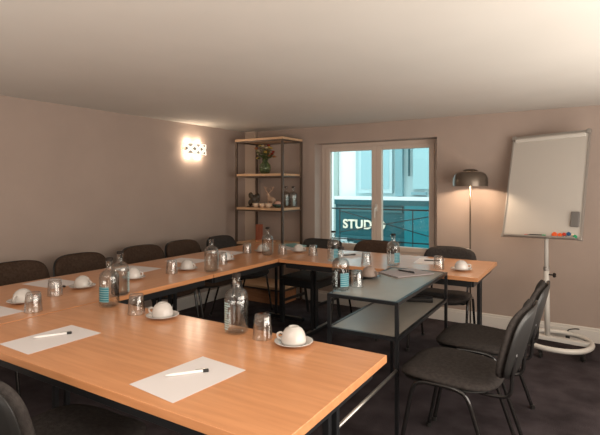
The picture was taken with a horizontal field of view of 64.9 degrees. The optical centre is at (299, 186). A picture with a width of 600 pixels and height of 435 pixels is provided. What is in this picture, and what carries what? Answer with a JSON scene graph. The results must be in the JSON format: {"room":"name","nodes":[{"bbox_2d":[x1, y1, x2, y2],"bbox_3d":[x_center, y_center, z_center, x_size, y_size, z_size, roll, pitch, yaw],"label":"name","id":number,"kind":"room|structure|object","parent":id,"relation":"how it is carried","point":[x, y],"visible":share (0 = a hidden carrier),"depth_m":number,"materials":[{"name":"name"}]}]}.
{"room":"meeting room","nodes":[
{"label":"meeting room","id":0,"kind":"room"},
{"bbox_2d":[0,95,244,307],"bbox_3d":[-2.678,0.325,3.196,0.200,2.050,7.700,0,0,32],"label":"wall","id":1,"kind":"structure","parent":0,"point":[73,179],"depth_m":4.38,"materials":[{"name":"paint"}]},
{"bbox_2d":[146,284,240,310],"bbox_3d":[-2.625,1.286,3.077,0.018,0.128,7.155,0,0,32],"label":"baseboard","id":2,"kind":"structure","parent":1,"relation":"attached to","point":[183,303],"depth_m":5.45,"materials":[{"name":"white"}]},
{"bbox_2d":[182,143,205,154],"bbox_3d":[-1.171,-0.418,5.287,0.097,0.118,0.354,0,0,32],"label":"wall lamp","id":3,"kind":"object","parent":1,"relation":"attached to","point":[191,148],"visible":1,"depth_m":5.22,"materials":[{"name":"white ceramic"}]},
{"bbox_2d":[0,0,599,131],"bbox_3d":[-0.400,-0.760,1.746,5.600,0.120,7.700,0,0,32],"label":"ceiling","id":4,"kind":"structure","parent":0,"point":[235,65],"depth_m":2.52,"materials":[{"name":"paint"}]},
{"bbox_2d":[0,293,599,434],"bbox_3d":[-0.400,1.400,1.746,5.600,0.100,7.700,0,0,32],"label":"floor","id":5,"kind":"structure","parent":0,"point":[564,390],"depth_m":3.05,"materials":[{"name":"carpet"}]},
{"bbox_2d":[0,260,49,396],"bbox_3d":[-1.830,0.944,3.237,0.604,0.812,0.486,0,0,32],"label":"chair","id":6,"kind":"object","parent":5,"relation":"on","point":[12,272],"visible":0.12,"depth_m":3.38,"materials":[{"name":"brown fabric"}]},
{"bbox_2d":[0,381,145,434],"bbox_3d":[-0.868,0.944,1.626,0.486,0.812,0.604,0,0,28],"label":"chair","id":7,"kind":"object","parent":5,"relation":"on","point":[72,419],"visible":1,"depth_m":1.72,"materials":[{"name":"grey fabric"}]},
{"bbox_2d":[53,252,141,306],"bbox_3d":[-1.557,0.944,3.667,0.604,0.812,0.486,0,0,31],"label":"chair","id":8,"kind":"object","parent":5,"relation":"on","point":[73,263],"visible":0.2,"depth_m":3.76,"materials":[{"name":"brown fabric"}]},
{"bbox_2d":[0,264,212,324],"bbox_3d":[-1.379,0.980,2.825,0.847,0.740,1.597,0,0,31],"label":"meeting table","id":9,"kind":"object","parent":5,"relation":"on","point":[158,283],"visible":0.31,"depth_m":2.82,"materials":[{"name":"brown wood"}]},
{"bbox_2d":[0,306,23,316],"bbox_3d":[-1.527,0.609,2.286,0.297,0.001,0.210,0,0,29],"label":"paper sheet","id":10,"kind":"object","parent":9,"relation":"on","point":[4,311],"visible":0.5,"depth_m":2.30,"materials":[{"name":"white paper"}]},
{"bbox_2d":[6,288,38,303],"bbox_3d":[-1.455,0.574,2.477,0.150,0.070,0.150,0,0,8],"label":"coffee cup","id":11,"kind":"object","parent":9,"relation":"on","point":[18,297],"visible":0.95,"depth_m":2.44,"materials":[{"name":"grey ceramic"}]},
{"bbox_2d":[24,291,42,313],"bbox_3d":[-1.300,0.563,2.301,0.082,0.094,0.082,0,0,24],"label":"drinking glass","id":12,"kind":"object","parent":9,"relation":"on","point":[30,291],"visible":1,"depth_m":2.31,"materials":[{"name":"clear glass"}]},
{"bbox_2d":[24,279,73,288],"bbox_3d":[-1.556,0.609,2.974,0.297,0.001,0.210,0,0,27],"label":"paper sheet","id":13,"kind":"object","parent":9,"relation":"on","point":[42,283],"visible":0.71,"depth_m":2.96,"materials":[{"name":"white paper"}]},
{"bbox_2d":[47,278,62,296],"bbox_3d":[-1.371,0.563,2.643,0.082,0.094,0.082,0,0,-5],"label":"drinking glass","id":14,"kind":"object","parent":9,"relation":"on","point":[50,278],"visible":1,"depth_m":2.65,"materials":[{"name":"clear glass"}]},
{"bbox_2d":[69,275,95,288],"bbox_3d":[-1.310,0.574,2.841,0.150,0.070,0.150,0,0,18],"label":"coffee cup","id":15,"kind":"object","parent":9,"relation":"on","point":[81,282],"visible":1,"depth_m":2.81,"materials":[{"name":"grey ceramic"}]},
{"bbox_2d":[117,251,129,290],"bbox_3d":[-1.010,0.486,2.650,0.101,0.247,0.100,0,0,-4],"label":"water bottle","id":16,"kind":"object","parent":9,"relation":"on","point":[118,252],"visible":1,"depth_m":2.64,"materials":[{"name":"clear glass"}]},
{"bbox_2d":[122,268,144,279],"bbox_3d":[-1.099,0.574,3.116,0.150,0.070,0.150,0,0,6],"label":"coffee cup","id":17,"kind":"object","parent":9,"relation":"on","point":[135,273],"visible":0.98,"depth_m":3.08,"materials":[{"name":"grey ceramic"}]},
{"bbox_2d":[111,265,160,271],"bbox_3d":[-1.209,0.609,3.482,0.297,0.001,0.210,0,0,26],"label":"paper sheet","id":18,"kind":"object","parent":9,"relation":"on","point":[141,268],"visible":0.71,"depth_m":3.50,"materials":[{"name":"white paper"}]},
{"bbox_2d":[166,259,177,272],"bbox_3d":[-0.901,0.563,3.316,0.082,0.094,0.082,0,0,28],"label":"drinking glass","id":19,"kind":"object","parent":9,"relation":"on","point":[169,259],"visible":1,"depth_m":3.32,"materials":[{"name":"clear glass"}]},
{"bbox_2d":[120,244,199,318],"bbox_3d":[-1.240,0.944,4.173,0.604,0.812,0.486,0,0,34],"label":"chair","id":20,"kind":"object","parent":5,"relation":"on","point":[146,252],"visible":0.22,"depth_m":4.24,"materials":[{"name":"brown fabric"}]},
{"bbox_2d":[0,301,386,434],"bbox_3d":[-0.550,0.980,1.818,1.591,0.740,0.720,0,0,31],"label":"meeting table","id":21,"kind":"object","parent":5,"relation":"on","point":[281,390],"visible":0.97,"depth_m":1.59,"materials":[{"name":"brown wood"}]},
{"bbox_2d":[0,325,99,353],"bbox_3d":[-0.996,0.609,1.894,0.210,0.001,0.297,0,0,32],"label":"paper sheet","id":22,"kind":"object","parent":21,"relation":"on","point":[27,345],"visible":1,"depth_m":1.87,"materials":[{"name":"white paper"}]},
{"bbox_2d":[33,331,71,337],"bbox_3d":[-1.003,0.602,1.918,0.140,0.013,0.011,0,0,-29],"label":"ballpoint pen","id":23,"kind":"object","parent":22,"relation":"on","point":[65,332],"visible":1,"depth_m":1.92,"materials":[{"name":"white plastic"}]},
{"bbox_2d":[99,257,112,302],"bbox_3d":[-0.972,0.486,2.406,0.100,0.247,0.101,0,0,12],"label":"water bottle","id":24,"kind":"object","parent":21,"relation":"on","point":[103,292],"visible":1,"depth_m":2.36,"materials":[{"name":"clear glass"}]},
{"bbox_2d":[127,293,144,315],"bbox_3d":[-0.784,0.563,2.264,0.082,0.094,0.082,0,0,14],"label":"drinking glass","id":25,"kind":"object","parent":21,"relation":"on","point":[131,293],"visible":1,"depth_m":2.27,"materials":[{"name":"clear glass"}]},
{"bbox_2d":[146,301,178,318],"bbox_3d":[-0.639,0.574,2.194,0.150,0.070,0.150,0,0,4],"label":"coffee cup","id":26,"kind":"object","parent":21,"relation":"on","point":[161,310],"visible":1,"depth_m":2.16,"materials":[{"name":"grey ceramic"}]},
{"bbox_2d":[129,357,244,402],"bbox_3d":[-0.353,0.609,1.510,0.210,0.001,0.297,0,0,37],"label":"paper sheet","id":27,"kind":"object","parent":21,"relation":"on","point":[172,389],"visible":1,"depth_m":1.49,"materials":[{"name":"white paper"}]},
{"bbox_2d":[165,368,208,376],"bbox_3d":[-0.365,0.602,1.529,0.140,0.013,0.011,0,0,-20],"label":"ballpoint pen","id":28,"kind":"object","parent":27,"relation":"on","point":[201,370],"visible":1,"depth_m":1.53,"materials":[{"name":"white plastic"}]},
{"bbox_2d":[224,272,240,329],"bbox_3d":[-0.267,0.486,1.975,0.100,0.247,0.101,0,0,44],"label":"water bottle","id":29,"kind":"object","parent":21,"relation":"on","point":[236,274],"visible":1,"depth_m":1.95,"materials":[{"name":"clear glass"}]},
{"bbox_2d":[252,312,272,340],"bbox_3d":[-0.151,0.563,1.901,0.082,0.094,0.082,0,0,32],"label":"drinking glass","id":30,"kind":"object","parent":21,"relation":"on","point":[263,313],"visible":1,"depth_m":1.90,"materials":[{"name":"clear glass"}]},
{"bbox_2d":[274,325,312,346],"bbox_3d":[-0.024,0.574,1.821,0.150,0.070,0.150,0,0,7],"label":"coffee cup","id":31,"kind":"object","parent":21,"relation":"on","point":[292,335],"visible":1,"depth_m":1.79,"materials":[{"name":"grey ceramic"}]},
{"bbox_2d":[165,239,238,323],"bbox_3d":[-0.970,0.944,4.597,0.604,0.812,0.486,0,0,31],"label":"chair","id":32,"kind":"object","parent":5,"relation":"on","point":[185,246],"visible":0.31,"depth_m":4.65,"materials":[{"name":"brown fabric"}]},
{"bbox_2d":[134,243,322,321],"bbox_3d":[-0.547,0.980,4.193,0.847,0.740,1.597,0,0,31],"label":"meeting table","id":33,"kind":"object","parent":5,"relation":"on","point":[245,263],"visible":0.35,"depth_m":3.94,"materials":[{"name":"brown wood"}]},
{"bbox_2d":[177,260,197,269],"bbox_3d":[-0.826,0.574,3.457,0.150,0.070,0.150,0,0,18],"label":"coffee cup","id":34,"kind":"object","parent":33,"relation":"on","point":[186,264],"visible":1,"depth_m":3.42,"materials":[{"name":"grey ceramic"}]},
{"bbox_2d":[167,258,207,263],"bbox_3d":[-0.925,0.609,3.882,0.297,0.001,0.210,0,0,26],"label":"paper sheet","id":35,"kind":"object","parent":33,"relation":"on","point":[180,260],"visible":0.64,"depth_m":3.88,"materials":[{"name":"white paper"}]},
{"bbox_2d":[218,252,234,260],"bbox_3d":[-0.610,0.574,3.883,0.150,0.070,0.150,0,0,18],"label":"coffee cup","id":36,"kind":"object","parent":33,"relation":"on","point":[223,257],"visible":0.89,"depth_m":3.85,"materials":[{"name":"grey ceramic"}]},
{"bbox_2d":[208,250,244,254],"bbox_3d":[-0.678,0.609,4.354,0.297,0.001,0.210,0,0,27],"label":"paper sheet","id":37,"kind":"object","parent":33,"relation":"on","point":[213,252],"visible":0.86,"depth_m":4.35,"materials":[{"name":"white paper"}]},
{"bbox_2d":[254,244,269,251],"bbox_3d":[-0.350,0.574,4.394,0.150,0.070,0.150,0,0,18],"label":"coffee cup","id":38,"kind":"object","parent":33,"relation":"on","point":[262,247],"visible":1,"depth_m":4.36,"materials":[{"name":"grey ceramic"}]},
{"bbox_2d":[291,244,305,251],"bbox_3d":[-0.012,0.574,4.404,0.150,0.070,0.150,0,0,18],"label":"coffee cup","id":39,"kind":"object","parent":33,"relation":"on","point":[298,247],"visible":1,"depth_m":4.37,"materials":[{"name":"grey ceramic"}]},
{"bbox_3d":[-0.081,0.604,4.649,0.150,0.012,0.210,0,0,-19],"label":"magazine","id":40,"kind":"object","parent":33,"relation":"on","visible":0},
{"bbox_3d":[-0.070,0.591,4.649,0.150,0.012,0.210,0,0,-26],"label":"magazine","id":41,"kind":"object","parent":40,"relation":"on","visible":0},
{"bbox_2d":[282,243,305,247],"bbox_3d":[-0.058,0.579,4.648,0.150,0.012,0.210,0,0,-33],"label":"magazine","id":42,"kind":"object","parent":41,"relation":"on","point":[289,244],"visible":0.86,"depth_m":4.66,"materials":[{"name":"teal paper"}]},
{"bbox_2d":[206,235,273,322],"bbox_3d":[-0.653,0.944,5.021,0.604,0.812,0.486,0,0,30],"label":"chair","id":43,"kind":"object","parent":5,"relation":"on","point":[220,241],"visible":0.38,"depth_m":5.00,"materials":[{"name":"grey fabric"}]},
{"bbox_2d":[241,287,295,304],"bbox_3d":[-0.374,1.276,5.641,0.574,0.143,0.344,0,0,32],"label":"wooden crate","id":44,"kind":"object","parent":5,"relation":"on","point":[252,294],"visible":0.38,"depth_m":5.52,"materials":[{"name":"brown wood"}]},
{"bbox_2d":[235,136,302,299],"bbox_3d":[-0.373,0.395,5.638,0.689,1.910,0.419,0,0,32],"label":"shelf unit","id":45,"kind":"object","parent":5,"relation":"on","point":[257,283],"visible":0.76,"depth_m":5.60,"materials":[{"name":"grey metal"}]},
{"bbox_2d":[247,192,259,206],"bbox_3d":[-0.560,0.157,5.665,0.157,0.178,0.156,0,0,4],"label":"carved ornament","id":46,"kind":"object","parent":45,"relation":"on","point":[253,198],"visible":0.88,"depth_m":5.65,"materials":[{"name":"brown metal"}]},
{"bbox_2d":[255,224,262,239],"bbox_3d":[-0.495,0.558,5.725,0.090,0.200,0.030,0,0,12],"label":"serving board","id":47,"kind":"object","parent":45,"relation":"on","point":[259,227],"visible":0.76,"depth_m":5.72,"materials":[{"name":"red wood"}]},
{"bbox_2d":[254,144,276,173],"bbox_3d":[-0.417,-0.326,5.653,0.268,0.358,0.238,0,0,-26],"label":"flower vase","id":48,"kind":"object","parent":45,"relation":"on","point":[264,167],"visible":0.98,"depth_m":5.61,"materials":[{"name":"green glass"}]},
{"bbox_2d":[255,239,275,242],"bbox_3d":[-0.406,0.648,5.591,0.208,0.022,0.148,0,0,31],"label":"serving tray","id":49,"kind":"object","parent":45,"relation":"on","point":[260,240],"visible":1,"depth_m":5.56,"materials":[{"name":"brown wood"}]},
{"bbox_2d":[264,187,275,205],"bbox_3d":[-0.343,0.117,5.646,0.153,0.234,0.143,0,0,22],"label":"deer figurine","id":50,"kind":"object","parent":45,"relation":"on","point":[270,199],"visible":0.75,"depth_m":5.61,"materials":[{"name":"beige wood"}]},
{"bbox_2d":[272,204,280,207],"bbox_3d":[-0.257,0.226,5.508,0.132,0.042,0.131,0,0,32],"label":"dish","id":51,"kind":"object","parent":45,"relation":"on","point":[274,205],"visible":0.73,"depth_m":5.46,"materials":[{"name":"grey ceramic"}]},
{"bbox_2d":[280,238,341,325],"bbox_3d":[0.119,0.954,4.793,0.470,0.800,0.518,0,0,34],"label":"chair","id":52,"kind":"object","parent":5,"relation":"on","point":[301,278],"visible":0.59,"depth_m":4.71,"materials":[{"name":"grey fabric"}]},
{"bbox_2d":[332,240,397,340],"bbox_3d":[0.623,0.944,4.488,0.486,0.812,0.604,0,0,32],"label":"chair","id":53,"kind":"object","parent":5,"relation":"on","point":[376,246],"visible":0.26,"depth_m":4.65,"materials":[{"name":"brown fabric"}]},
{"bbox_2d":[327,267,447,434],"bbox_3d":[0.396,0.968,2.606,0.404,0.765,1.688,0,0,31],"label":"side table","id":54,"kind":"object","parent":5,"relation":"on","point":[389,316],"visible":0.83,"depth_m":2.68,"materials":[{"name":"metal"}]},
{"bbox_2d":[337,246,348,286],"bbox_3d":[0.229,0.461,2.649,0.100,0.247,0.101,0,0,-25],"label":"water bottle","id":55,"kind":"object","parent":54,"relation":"on","point":[344,278],"visible":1,"depth_m":2.60,"materials":[{"name":"clear glass"}]},
{"bbox_2d":[350,269,363,287],"bbox_3d":[0.332,0.538,2.762,0.082,0.094,0.082,0,0,28],"label":"drinking glass","id":56,"kind":"object","parent":54,"relation":"on","point":[355,269],"visible":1,"depth_m":2.76,"materials":[{"name":"clear glass"}]},
{"bbox_2d":[358,266,380,278],"bbox_3d":[0.443,0.549,3.023,0.150,0.070,0.150,0,0,41],"label":"coffee cup","id":57,"kind":"object","parent":54,"relation":"on","point":[369,272],"visible":0.94,"depth_m":2.99,"materials":[{"name":"grey ceramic"}]},
{"bbox_2d":[333,298,443,336],"bbox_3d":[0.578,0.772,2.905,0.380,0.006,0.964,0,0,31],"label":"shelf","id":58,"kind":"object","parent":54,"relation":"attached to","point":[373,319],"depth_m":2.73,"materials":[{"name":"glass"}]},
{"bbox_2d":[378,268,433,277],"bbox_3d":[0.713,0.582,3.177,0.297,0.006,0.210,0,0,-26],"label":"notebook","id":59,"kind":"object","parent":54,"relation":"on","point":[395,273],"visible":1,"depth_m":3.14,"materials":[{"name":"grey paper"}]},
{"bbox_2d":[407,295,432,302],"bbox_3d":[0.788,0.749,3.147,0.190,0.036,0.047,0,0,12],"label":"case","id":60,"kind":"object","parent":54,"relation":"on","point":[417,298],"visible":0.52,"depth_m":3.13,"materials":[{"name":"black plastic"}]},
{"bbox_2d":[279,249,496,355],"bbox_3d":[0.708,0.980,3.890,1.590,0.740,0.787,0,0,31],"label":"meeting table","id":61,"kind":"object","parent":5,"relation":"on","point":[325,261],"visible":0.66,"depth_m":3.77,"materials":[{"name":"brown wood"}]},
{"bbox_2d":[331,231,338,257],"bbox_3d":[0.274,0.486,3.865,0.100,0.247,0.101,0,0,-31],"label":"water bottle","id":62,"kind":"object","parent":61,"relation":"on","point":[336,251],"visible":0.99,"depth_m":3.82,"materials":[{"name":"clear glass"}]},
{"bbox_2d":[333,253,369,258],"bbox_3d":[0.453,0.609,4.166,0.297,0.001,0.210,0,0,-40],"label":"paper sheet","id":63,"kind":"object","parent":61,"relation":"on","point":[357,254],"visible":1,"depth_m":4.16,"materials":[{"name":"white paper"}]},
{"bbox_2d":[391,233,399,262],"bbox_3d":[0.717,0.486,3.631,0.100,0.247,0.101,0,0,-31],"label":"water bottle","id":64,"kind":"object","parent":61,"relation":"on","point":[396,255],"visible":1,"depth_m":3.59,"materials":[{"name":"clear glass"}]},
{"bbox_2d":[414,258,444,264],"bbox_3d":[1.054,0.609,3.843,0.210,0.001,0.297,0,0,24],"label":"paper sheet","id":65,"kind":"object","parent":61,"relation":"on","point":[420,260],"visible":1,"depth_m":3.83,"materials":[{"name":"white paper"}]},
{"bbox_2d":[433,255,443,269],"bbox_3d":[1.029,0.563,3.503,0.082,0.094,0.082,0,0,8],"label":"drinking glass","id":66,"kind":"object","parent":61,"relation":"on","point":[435,255],"visible":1,"depth_m":3.51,"materials":[{"name":"clear glass"}]},
{"bbox_2d":[451,260,471,270],"bbox_3d":[1.175,0.574,3.434,0.150,0.070,0.150,0,0,18],"label":"coffee cup","id":67,"kind":"object","parent":61,"relation":"on","point":[461,265],"visible":1,"depth_m":3.40,"materials":[{"name":"white ceramic"}]},
{"bbox_2d":[406,246,476,350],"bbox_3d":[1.219,0.944,4.007,0.486,0.812,0.604,0,0,30],"label":"chair","id":68,"kind":"object","parent":5,"relation":"on","point":[455,297],"visible":0.52,"depth_m":4.03,"materials":[{"name":"grey fabric"}]},
{"bbox_2d":[400,299,537,434],"bbox_3d":[0.827,0.944,2.320,0.604,0.812,0.486,0,0,34],"label":"chair","id":69,"kind":"object","parent":5,"relation":"on","point":[461,372],"visible":1,"depth_m":2.20,"materials":[{"name":"grey fabric"}]},
{"bbox_2d":[452,169,487,322],"bbox_3d":[1.588,0.594,4.404,0.316,1.512,0.316,0,0,32],"label":"floor lamp","id":70,"kind":"object","parent":5,"relation":"on","point":[467,177],"visible":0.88,"depth_m":4.31,"materials":[{"name":"brown metal"}]},
{"bbox_2d":[432,280,549,434],"bbox_3d":[1.130,0.944,2.777,0.604,0.812,0.486,0,0,31],"label":"chair","id":71,"kind":"object","parent":5,"relation":"on","point":[483,340],"visible":0.77,"depth_m":2.69,"materials":[{"name":"grey fabric"}]},
{"bbox_2d":[501,128,594,361],"bbox_3d":[2.044,0.437,3.933,0.710,1.826,0.582,0,0,41],"label":"whiteboard","id":72,"kind":"object","parent":5,"relation":"on","point":[548,173],"visible":0.87,"depth_m":3.97,"materials":[{"name":"grey"}]},
{"bbox_2d":[502,233,576,239],"bbox_3d":[1.960,0.414,3.896,0.054,0.044,0.580,0,0,-40],"label":"tray","id":73,"kind":"object","parent":72,"relation":"on","point":[548,235],"depth_m":3.88,"materials":[{"name":"silver metal"}]},
{"bbox_2d":[570,212,579,226],"bbox_3d":[2.183,0.261,3.745,0.051,0.122,0.067,0,0,-40],"label":"eraser","id":74,"kind":"object","parent":72,"relation":"on","point":[575,216],"visible":1,"depth_m":3.74,"materials":[{"name":"grey"}]},
{"bbox_2d":[258,105,599,328],"bbox_3d":[1.587,0.325,4.867,5.200,2.050,0.300,0,0,32],"label":"wall","id":75,"kind":"structure","parent":0,"point":[481,142],"depth_m":4.55,"materials":[{"name":"paint"}]},
{"bbox_2d":[245,131,257,279],"bbox_3d":[-0.627,0.325,6.072,0.170,2.050,0.045,0,0,32],"label":"pillar","id":76,"kind":"structure","parent":75,"relation":"attached to","point":[249,149],"depth_m":6.06,"materials":[{"name":"beige paint"}]},
{"bbox_2d":[322,139,436,255],"bbox_3d":[0.879,0.122,5.349,1.449,1.255,0.138,0,0,32],"label":"window","id":77,"kind":"structure","parent":75,"relation":"in","point":[377,148],"depth_m":5.33,"materials":[{"name":"beige paint"}]},
{"bbox_2d":[296,288,599,343],"bbox_3d":[1.573,1.286,4.687,5.030,0.128,0.018,0,0,32],"label":"baseboard","id":78,"kind":"structure","parent":75,"relation":"attached to","point":[454,315],"depth_m":4.54,"materials":[{"name":"white"}]},
{"label":"outside","id":79,"kind":"structure","parent":0,"visible":0},
{"bbox_3d":[2.388,1.910,9.105,30.000,0.120,7.690,0,0,32],"label":"pavement","id":80,"kind":"object","parent":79,"visible":0},
{"bbox_2d":[332,151,355,240],"bbox_3d":[-2.822,-1.150,14.337,11.590,6.000,3.060,0,0,32],"label":"house","id":81,"kind":"structure","parent":80,"relation":"on","point":[343,163],"depth_m":10.21,"materials":[{"name":"white"}]},
{"bbox_2d":[332,207,428,246],"bbox_3d":[1.031,1.056,5.577,2.900,1.589,0.022,0,0,32],"label":"balcony railing","id":82,"kind":"object","parent":80,"relation":"on","point":[412,210],"visible":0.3,"depth_m":5.54,"materials":[{"name":"black metal"}]},
{"bbox_2d":[334,148,428,200],"bbox_3d":[5.691,-1.150,8.537,9.820,6.000,3.100,0,0,32],"label":"townhouse","id":83,"kind":"structure","parent":80,"relation":"on","point":[405,171],"depth_m":9.19,"materials":[{"name":"teal"}]},
{"bbox_2d":[334,199,428,247],"bbox_3d":[2.782,1.060,8.605,4.800,1.580,0.190,0,0,32],"label":"shop","id":84,"kind":"structure","parent":83,"relation":"attached to","point":[348,221],"depth_m":9.22,"materials":[{"name":"teal paint"}]},
{"bbox_2d":[411,192,426,194],"bbox_3d":[2.269,0.135,8.991,0.280,0.050,0.110,0,0,32],"label":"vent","id":85,"kind":"object","parent":83,"relation":"attached to","point":[412,193],"depth_m":8.94,"materials":[{"name":"white"}]},
{"bbox_2d":[413,148,428,188],"bbox_3d":[2.457,-1.300,8.895,0.660,2.700,0.070,0,0,32],"label":"shutter","id":86,"kind":"object","parent":83,"relation":"hanging from","point":[420,155],"depth_m":8.95,"materials":[{"name":"white"}]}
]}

